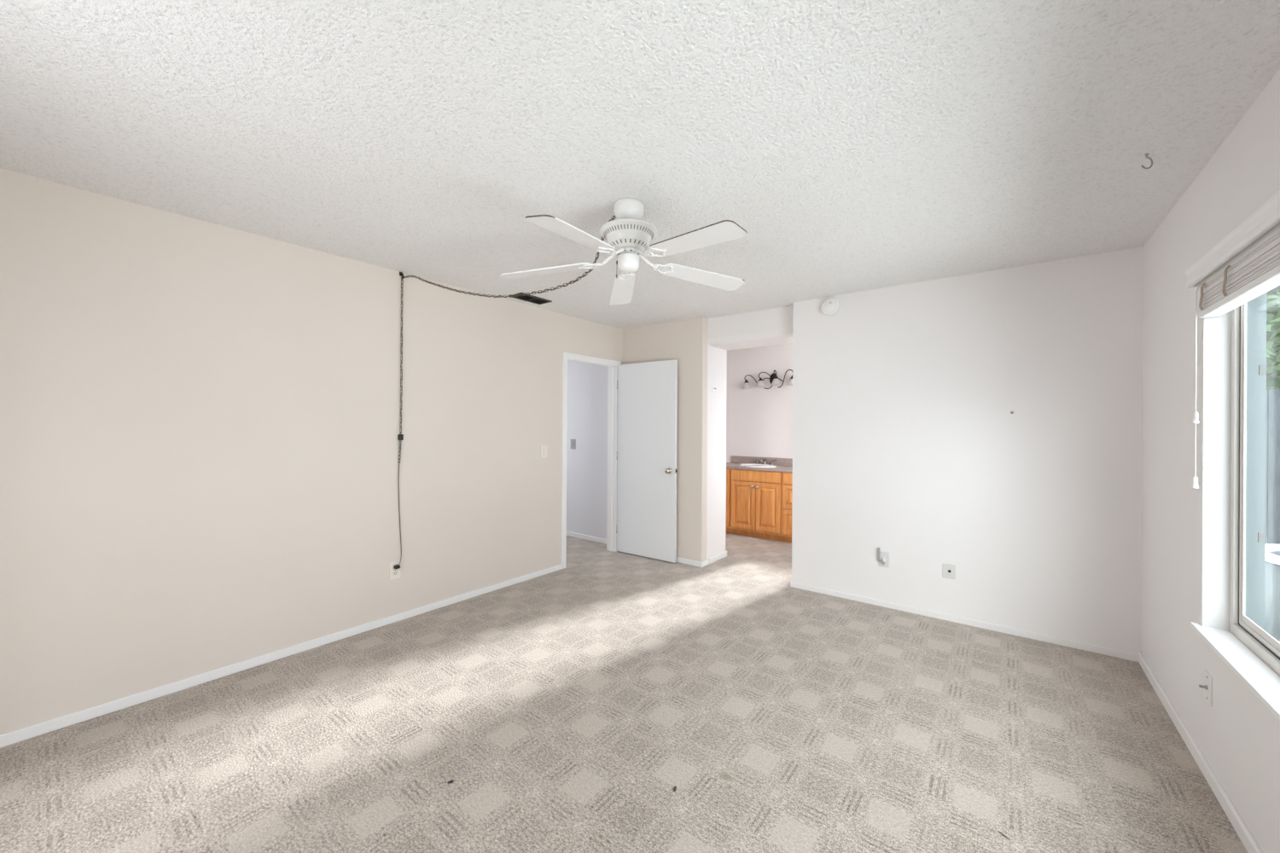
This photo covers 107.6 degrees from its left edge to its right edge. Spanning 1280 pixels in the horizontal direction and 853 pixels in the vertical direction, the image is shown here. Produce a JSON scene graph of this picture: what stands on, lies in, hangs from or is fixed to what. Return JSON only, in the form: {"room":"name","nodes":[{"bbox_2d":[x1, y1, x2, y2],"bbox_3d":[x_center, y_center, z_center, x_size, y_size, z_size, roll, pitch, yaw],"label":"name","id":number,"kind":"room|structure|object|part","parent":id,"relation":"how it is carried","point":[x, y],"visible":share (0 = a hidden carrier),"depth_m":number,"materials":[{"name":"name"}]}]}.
{"room":"empty bedroom","nodes":[
{"label":"empty bedroom","id":0,"kind":"room"},
{"bbox_2d":[0,168,622,735],"bbox_3d":[-1.657,0.138,3.392,0.100,2.440,4.825,0,0,38],"label":"wall","id":1,"kind":"structure","parent":0,"point":[200,420],"depth_m":2.56,"materials":[{"name":"beige paint"}]},
{"bbox_2d":[0,564,561,748],"bbox_3d":[-1.879,1.331,3.023,0.013,0.052,3.678,0,0,38],"label":"baseboard","id":2,"kind":"structure","parent":1,"relation":"attached to","point":[15,736],"depth_m":2.54,"materials":[{"name":"white paint"}]},
{"bbox_2d":[389,560,400,580],"bbox_3d":[-1.700,0.998,3.254,0.009,0.122,0.073,0,0,38],"label":"wall outlet","id":3,"kind":"object","parent":1,"relation":"attached to","point":[394,573],"visible":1,"depth_m":3.25,"materials":[{"name":"beige plastic"}]},
{"bbox_2d":[392,570,397,575],"bbox_3d":[-1.698,1.018,3.252,0.004,0.028,0.034,0,0,38],"label":"receptacle","id":4,"kind":"object","parent":3,"relation":"attached to","point":[394,573],"depth_m":3.25,"materials":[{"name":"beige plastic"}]},
{"bbox_2d":[540,445,546,458],"bbox_3d":[-0.879,0.230,4.300,0.016,0.115,0.078,0,0,38],"label":"light switch","id":5,"kind":"object","parent":1,"relation":"attached to","point":[543,448],"visible":1,"depth_m":4.29,"materials":[{"name":"beige plastic"}]},
{"bbox_2d":[561,351,621,569],"bbox_3d":[-0.527,0.325,4.848,0.129,2.080,0.857,0,0,38],"label":"door frame","id":6,"kind":"structure","parent":1,"relation":"attached to","point":[566,356],"depth_m":5.10,"materials":[{"name":"white paint"}]},
{"bbox_2d":[616,360,677,563],"bbox_3d":[0.052,0.344,4.882,0.759,2.024,0.119,0,0,36],"label":"door","id":7,"kind":"structure","parent":6,"relation":"attached to","point":[646,526],"depth_m":4.86,"materials":[{"name":"white paint"}]},
{"bbox_3d":[0.279,0.444,4.679,0.062,0.062,0.057,0,0,36],"label":"knob","id":8,"kind":"part","parent":7,"relation":"part of","materials":[{"name":"silver metal"}]},
{"bbox_3d":[-1.658,-1.055,3.267,0.041,0.051,0.020,0,0,38],"label":"hook","id":9,"kind":"object","parent":1,"relation":"attached to","visible":0},
{"bbox_2d":[393,215,616,569],"bbox_3d":[-0.898,-0.030,2.765,1.865,2.036,0.059,0,0,32],"label":"chain","id":10,"kind":"object","parent":9,"relation":"hanging from","point":[400,437],"visible":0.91,"depth_m":3.23,"materials":[{"name":"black metal"}]},
{"bbox_2d":[397,434,403,440],"bbox_3d":[-1.669,0.075,3.268,0.022,0.043,0.032,0,0,38],"label":"switch","id":11,"kind":"object","parent":10,"relation":"attached to","point":[400,437],"depth_m":3.26,"materials":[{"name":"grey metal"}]},
{"bbox_3d":[-0.888,-0.395,2.775,1.861,1.306,0.027,0,0,32],"label":"chain","id":12,"kind":"part","parent":10,"relation":"part of","materials":[{"name":"black metal"}]},
{"bbox_2d":[0,532,1247,852],"bbox_3d":[-0.301,1.396,3.615,6.500,0.060,6.850,0,0,38],"label":"floor","id":13,"kind":"structure","parent":0,"point":[565,710],"depth_m":2.02,"materials":[{"name":"carpet"}]},
{"bbox_2d":[725,468,792,542],"bbox_3d":[1.508,0.957,5.991,1.240,0.838,0.581,0,0,38],"label":"vanity cabinet","id":14,"kind":"object","parent":13,"relation":"on","point":[759,503],"visible":0.67,"depth_m":5.71,"materials":[{"name":"brown wood"}]},
{"bbox_3d":[1.006,1.119,6.064,0.328,0.297,0.018,0,0,38],"label":"drawer","id":15,"kind":"part","parent":14,"relation":"part of","materials":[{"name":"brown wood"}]},
{"bbox_3d":[1.008,0.821,6.064,0.328,0.280,0.018,0,0,38],"label":"drawer","id":16,"kind":"part","parent":14,"relation":"part of","materials":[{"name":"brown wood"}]},
{"bbox_3d":[1.009,0.607,6.064,0.328,0.132,0.018,0,0,38],"label":"drawer","id":17,"kind":"part","parent":14,"relation":"part of","materials":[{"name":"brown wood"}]},
{"bbox_3d":[1.286,0.976,5.848,0.325,0.587,0.018,0,0,38],"label":"cabinet door","id":18,"kind":"part","parent":14,"relation":"part of","materials":[{"name":"brown wood"}]},
{"bbox_3d":[1.356,1.287,5.798,1.240,0.020,0.010,0,0,38],"label":"rail","id":19,"kind":"part","parent":14,"relation":"part of","materials":[{"name":"brown wood"}]},
{"bbox_2d":[726,455,792,472],"bbox_3d":[1.518,0.473,6.000,1.240,0.130,0.558,0,0,38],"label":"countertop","id":20,"kind":"structure","parent":14,"relation":"on","point":[784,465],"depth_m":6.07,"materials":[{"name":"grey laminate"}]},
{"bbox_2d":[738,463,776,467],"bbox_3d":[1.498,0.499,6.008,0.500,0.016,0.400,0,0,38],"label":"sink","id":21,"kind":"object","parent":20,"relation":"in","point":[751,465],"visible":1,"depth_m":6.00,"materials":[{"name":"white ceramic"}]},
{"bbox_2d":[752,459,777,465],"bbox_3d":[1.620,0.466,6.148,0.332,0.085,0.142,0,0,38],"label":"faucet","id":22,"kind":"object","parent":20,"relation":"on","point":[762,460],"visible":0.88,"depth_m":6.17,"materials":[{"name":"grey metal"}]},
{"bbox_3d":[1.543,0.977,5.648,0.308,0.587,0.018,0,0,38],"label":"cabinet door","id":23,"kind":"part","parent":14,"relation":"part of","materials":[{"name":"brown wood"}]},
{"bbox_3d":[1.759,1.123,5.479,0.185,0.297,0.018,0,0,38],"label":"drawer","id":24,"kind":"part","parent":14,"relation":"part of","materials":[{"name":"brown wood"}]},
{"bbox_3d":[1.761,0.825,5.479,0.185,0.280,0.018,0,0,38],"label":"drawer","id":25,"kind":"part","parent":14,"relation":"part of","materials":[{"name":"brown wood"}]},
{"bbox_3d":[1.762,0.611,5.479,0.185,0.132,0.018,0,0,38],"label":"drawer","id":26,"kind":"part","parent":14,"relation":"part of","materials":[{"name":"brown wood"}]},
{"bbox_2d":[0,0,1279,350],"bbox_3d":[0.605,-1.109,2.890,4.200,0.080,6.800,0,0,38],"label":"ceiling","id":27,"kind":"structure","parent":0,"point":[856,146],"depth_m":1.67,"materials":[{"name":"white paint"}]},
{"bbox_2d":[509,292,552,304],"bbox_3d":[-0.917,-1.073,3.939,0.160,0.010,0.320,0,0,38],"label":"ceiling vent","id":28,"kind":"object","parent":27,"relation":"in","point":[531,299],"visible":0.77,"depth_m":3.94,"materials":[{"name":"grey metal"}]},
{"bbox_2d":[500,197,747,305],"bbox_3d":[-0.055,-0.899,2.227,1.250,0.348,1.244,0,0,38],"label":"ceiling fan","id":29,"kind":"object","parent":27,"relation":"hanging from","point":[627,236],"visible":1,"depth_m":2.19,"materials":[{"name":"white plastic"}]},
{"bbox_3d":[-0.464,-0.778,2.350,0.466,0.053,0.133,0,0,11],"label":"fan blade","id":30,"kind":"part","parent":29,"relation":"part of","materials":[{"name":"white laminate"}]},
{"bbox_3d":[-0.265,-0.777,1.901,0.133,0.053,0.466,0,0,29],"label":"fan blade","id":31,"kind":"part","parent":29,"relation":"part of","materials":[{"name":"white laminate"}]},
{"bbox_3d":[-0.098,-0.776,2.678,0.133,0.053,0.466,0,0,-7],"label":"fan blade","id":32,"kind":"part","parent":29,"relation":"part of","materials":[{"name":"white laminate"}]},
{"bbox_3d":[0.224,-0.775,1.951,0.133,0.053,0.466,0,0,-43],"label":"fan blade","id":33,"kind":"part","parent":29,"relation":"part of","materials":[{"name":"white laminate"}]},
{"bbox_3d":[0.327,-0.774,2.432,0.466,0.053,0.133,0,0,-25],"label":"fan blade","id":34,"kind":"part","parent":29,"relation":"part of","materials":[{"name":"white laminate"}]},
{"bbox_2d":[707,305,793,350],"bbox_3d":[1.158,-0.935,4.517,0.921,0.262,0.400,0,0,38],"label":"soffit","id":35,"kind":"structure","parent":27,"relation":"attached to","point":[770,327],"depth_m":4.39,"materials":[{"name":"white paint"}]},
{"bbox_2d":[1140,153,1152,168],"bbox_3d":[1.976,-1.033,1.826,0.046,0.059,0.012,0,0,-7],"label":"ceiling hook","id":36,"kind":"object","parent":27,"relation":"attached to","point":[1145,154],"visible":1,"depth_m":1.82,"materials":[{"name":"grey metal"}]},
{"bbox_2d":[566,338,727,559],"bbox_3d":[-0.547,0.144,5.834,3.379,2.440,0.405,0,0,38],"label":"wall","id":37,"kind":"structure","parent":0,"point":[587,383],"depth_m":5.53,"materials":[{"name":"white paint"}]},
{"bbox_2d":[570,439,575,449],"bbox_3d":[-0.829,0.218,5.789,0.085,0.125,0.012,0,0,38],"label":"switch","id":38,"kind":"object","parent":37,"relation":"attached to","point":[573,441],"visible":1,"depth_m":5.78,"materials":[{"name":"grey plastic"}]},
{"bbox_2d":[566,531,606,544],"bbox_3d":[-1.084,1.334,5.982,2.161,0.055,0.013,0,0,38],"label":"baseboard","id":39,"kind":"structure","parent":37,"relation":"attached to","point":[568,533],"depth_m":5.62,"materials":[{"name":"white paint"}]},
{"bbox_2d":[711,384,715,392],"bbox_3d":[0.755,-0.382,4.723,0.036,0.070,0.056,0,0,38],"label":"coat hook","id":40,"kind":"object","parent":37,"relation":"attached to","point":[713,388],"visible":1,"depth_m":4.72,"materials":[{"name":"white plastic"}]},
{"bbox_2d":[708,550,727,564],"bbox_3d":[0.750,1.343,4.851,0.144,0.057,0.390,0,0,38],"label":"baseboard","id":41,"kind":"structure","parent":37,"relation":"attached to","point":[715,558],"depth_m":4.78,"materials":[{"name":"white paint"}]},
{"bbox_2d":[726,343,793,462],"bbox_3d":[2.140,0.159,5.935,2.300,2.440,0.100,0,0,38],"label":"wall","id":42,"kind":"structure","parent":0,"point":[759,420],"depth_m":6.29,"materials":[{"name":"white paint"}]},
{"bbox_2d":[731,455,792,466],"bbox_3d":[1.722,0.459,6.181,1.140,0.100,0.022,0,0,38],"label":"backsplash","id":43,"kind":"structure","parent":42,"relation":"attached to","point":[735,459],"depth_m":6.24,"materials":[{"name":"grey laminate"}]},
{"bbox_2d":[741,369,792,389],"bbox_3d":[1.688,-0.612,6.119,0.759,0.243,0.168,0,0,38],"label":"vanity light","id":44,"kind":"object","parent":42,"relation":"attached to","point":[774,380],"visible":0.95,"depth_m":6.14,"materials":[{"name":"white glass"}]},
{"bbox_3d":[1.432,-0.549,6.298,0.136,0.079,0.136,0,0,38],"label":"lamp shade","id":45,"kind":"part","parent":44,"relation":"part of","materials":[{"name":"white glass"}]},
{"bbox_3d":[1.590,-0.564,6.175,0.136,0.079,0.136,0,0,38],"label":"lamp shade","id":46,"kind":"part","parent":44,"relation":"part of","materials":[{"name":"white glass"}]},
{"bbox_3d":[1.753,-0.623,6.156,0.110,0.160,0.030,0,0,38],"label":"plate","id":47,"kind":"part","parent":44,"relation":"part of","materials":[{"name":"brown metal"}]},
{"bbox_3d":[1.756,-0.578,6.046,0.136,0.079,0.136,0,0,38],"label":"lamp shade","id":48,"kind":"part","parent":44,"relation":"part of","materials":[{"name":"white glass"}]},
{"bbox_3d":[1.859,-0.612,5.979,0.216,0.225,0.033,0,0,38],"label":"scroll arm","id":49,"kind":"part","parent":44,"relation":"part of","materials":[{"name":"brown metal"}]},
{"bbox_3d":[1.924,-0.562,5.915,0.136,0.079,0.136,0,0,38],"label":"lamp shade","id":50,"kind":"part","parent":44,"relation":"part of","materials":[{"name":"white glass"}]},
{"bbox_2d":[622,246,1143,654],"bbox_3d":[1.466,0.155,3.957,4.140,2.440,0.100,0,0,38],"label":"wall","id":51,"kind":"structure","parent":0,"point":[908,445],"depth_m":3.25,"materials":[{"name":"white paint"}]},
{"bbox_2d":[676,557,708,567],"bbox_3d":[0.239,1.343,4.910,1.018,0.052,0.133,0,0,38],"label":"baseboard","id":52,"kind":"structure","parent":51,"relation":"attached to","point":[683,561],"depth_m":4.62,"materials":[{"name":"white paint"}]},
{"bbox_2d":[820,297,839,315],"bbox_3d":[1.546,-0.974,3.808,0.143,0.143,0.046,0,0,38],"label":"smoke detector","id":53,"kind":"object","parent":51,"relation":"attached to","point":[830,306],"visible":1,"depth_m":3.79,"materials":[{"name":"white plastic"}]},
{"bbox_2d":[877,547,888,567],"bbox_3d":[1.854,1.002,3.574,0.075,0.142,0.024,0,0,38],"label":"phone jack","id":54,"kind":"object","parent":51,"relation":"attached to","point":[882,557],"visible":1,"depth_m":3.58,"materials":[{"name":"white plastic"}]},
{"bbox_2d":[942,563,955,579],"bbox_3d":[2.187,1.027,3.318,0.076,0.100,0.020,0,0,38],"label":"cable plate","id":55,"kind":"object","parent":51,"relation":"attached to","point":[949,571],"visible":1,"depth_m":3.32,"materials":[{"name":"white plastic"}]},
{"bbox_2d":[790,581,1138,662],"bbox_3d":[2.136,1.357,3.424,2.071,0.045,0.112,0,0,38],"label":"baseboard","id":56,"kind":"structure","parent":51,"relation":"attached to","point":[1101,650],"depth_m":3.21,"materials":[{"name":"white paint"}]},
{"bbox_2d":[1140,68,1279,852],"bbox_3d":[1.558,0.156,0.831,0.160,2.440,4.725,0,0,38],"label":"wall","id":57,"kind":"structure","parent":0,"point":[1238,736],"depth_m":2.02,"materials":[{"name":"white paint"}]},
{"bbox_2d":[1137,652,1262,852],"bbox_3d":[1.529,1.348,0.944,0.014,0.056,4.575,0,0,38],"label":"baseboard","id":58,"kind":"structure","parent":57,"relation":"attached to","point":[1249,843],"depth_m":1.83,"materials":[{"name":"white paint"}]},
{"bbox_2d":[1198,669,1212,706],"bbox_3d":[2.224,1.027,1.847,0.026,0.115,0.070,0,0,38],"label":"wall plate","id":59,"kind":"object","parent":57,"relation":"attached to","point":[1207,687],"visible":1,"depth_m":1.83,"materials":[{"name":"white plastic"}]},
{"bbox_3d":[2.232,1.028,1.840,0.006,0.115,0.070,0,0,38],"label":"plate","id":60,"kind":"part","parent":59,"relation":"part of","materials":[{"name":"white plastic"}]},
{"bbox_2d":[1190,292,1279,721],"bbox_3d":[1.565,0.106,0.861,0.182,1.450,2.640,0,0,38],"label":"window","id":61,"kind":"structure","parent":57,"relation":"in","point":[1234,412],"depth_m":1.83,"materials":[{"name":"white plastic"}]},
{"bbox_2d":[1185,190,1279,488],"bbox_3d":[1.519,-0.206,0.904,0.092,0.908,2.630,0,0,38],"label":"window blind","id":62,"kind":"object","parent":61,"relation":"attached to","point":[1243,266],"visible":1,"depth_m":1.58,"materials":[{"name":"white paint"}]},
{"bbox_3d":[2.268,-0.183,1.907,0.008,0.785,0.002,0,0,38],"label":"pull cord","id":63,"kind":"part","parent":62,"relation":"part of","materials":[{"name":"white fabric"}]},
{"bbox_3d":[2.249,-0.520,1.874,0.014,0.103,0.042,0,0,38],"label":"ladder cord","id":64,"kind":"part","parent":62,"relation":"part of","materials":[{"name":"beige fabric"}]},
{"bbox_3d":[2.092,-0.521,1.673,0.014,0.103,0.042,0,0,38],"label":"ladder cord","id":65,"kind":"part","parent":62,"relation":"part of","materials":[{"name":"beige fabric"}]},
{"bbox_3d":[1.527,-0.459,0.891,0.058,0.026,2.558,0,0,38],"label":"rail","id":66,"kind":"part","parent":62,"relation":"part of","materials":[{"name":"white paint"}]},
{"bbox_3d":[1.528,0.821,0.887,0.098,0.020,2.640,0,0,38],"label":"sill","id":67,"kind":"part","parent":61,"relation":"part of","materials":[{"name":"white paint"}]},
{"bbox_3d":[1.585,0.105,0.845,0.038,1.448,2.580,0,0,38],"label":"frame","id":68,"kind":"part","parent":61,"relation":"part of","materials":[{"name":"white plastic"}]},
{"bbox_3d":[1.612,0.105,0.824,0.062,1.448,2.576,0,0,38],"label":"screen frame","id":69,"kind":"part","parent":61,"relation":"part of","materials":[{"name":"grey"}]},
{"bbox_3d":[1.961,0.099,1.332,0.008,1.352,1.271,0,0,38],"label":"fixed sash","id":70,"kind":"part","parent":61,"relation":"part of","materials":[{"name":"clear glass"}]},
{"label":"outside","id":71,"kind":"structure","parent":0,"visible":0},
{"bbox_3d":[6.621,1.663,0.548,8.200,0.080,15.000,0,0,38],"label":"ground","id":72,"kind":"structure","parent":71,"visible":0},
{"bbox_2d":[1264,543,1279,642],"bbox_3d":[4.652,1.238,2.966,1.000,0.750,1.000,0,0,38],"label":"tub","id":73,"kind":"object","parent":72,"relation":"on","point":[1271,583],"visible":0.44,"depth_m":3.13,"materials":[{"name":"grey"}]},
{"bbox_2d":[1265,389,1279,544],"bbox_3d":[7.564,0.636,2.517,6.663,1.945,0.060,0,0,38],"label":"fence","id":74,"kind":"object","parent":72,"relation":"on","point":[1272,426],"visible":0.08,"depth_m":4.08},
{"bbox_2d":[1266,285,1279,400],"bbox_3d":[6.606,-1.534,5.385,2.277,6.318,1.692,0,0,38],"label":"leafy tree","id":75,"kind":"object","parent":72,"relation":"on","point":[1272,380],"visible":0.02,"depth_m":4.93,"materials":[{"name":"green plant"}]},
{"bbox_2d":[1266,293,1279,534],"bbox_3d":[9.657,-2.151,7.214,2.723,7.584,1.946,0,0,38],"label":"leafy tree","id":76,"kind":"object","parent":72,"relation":"on","point":[1268,373],"visible":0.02,"depth_m":7.12,"materials":[{"name":"plant"}]}
]}

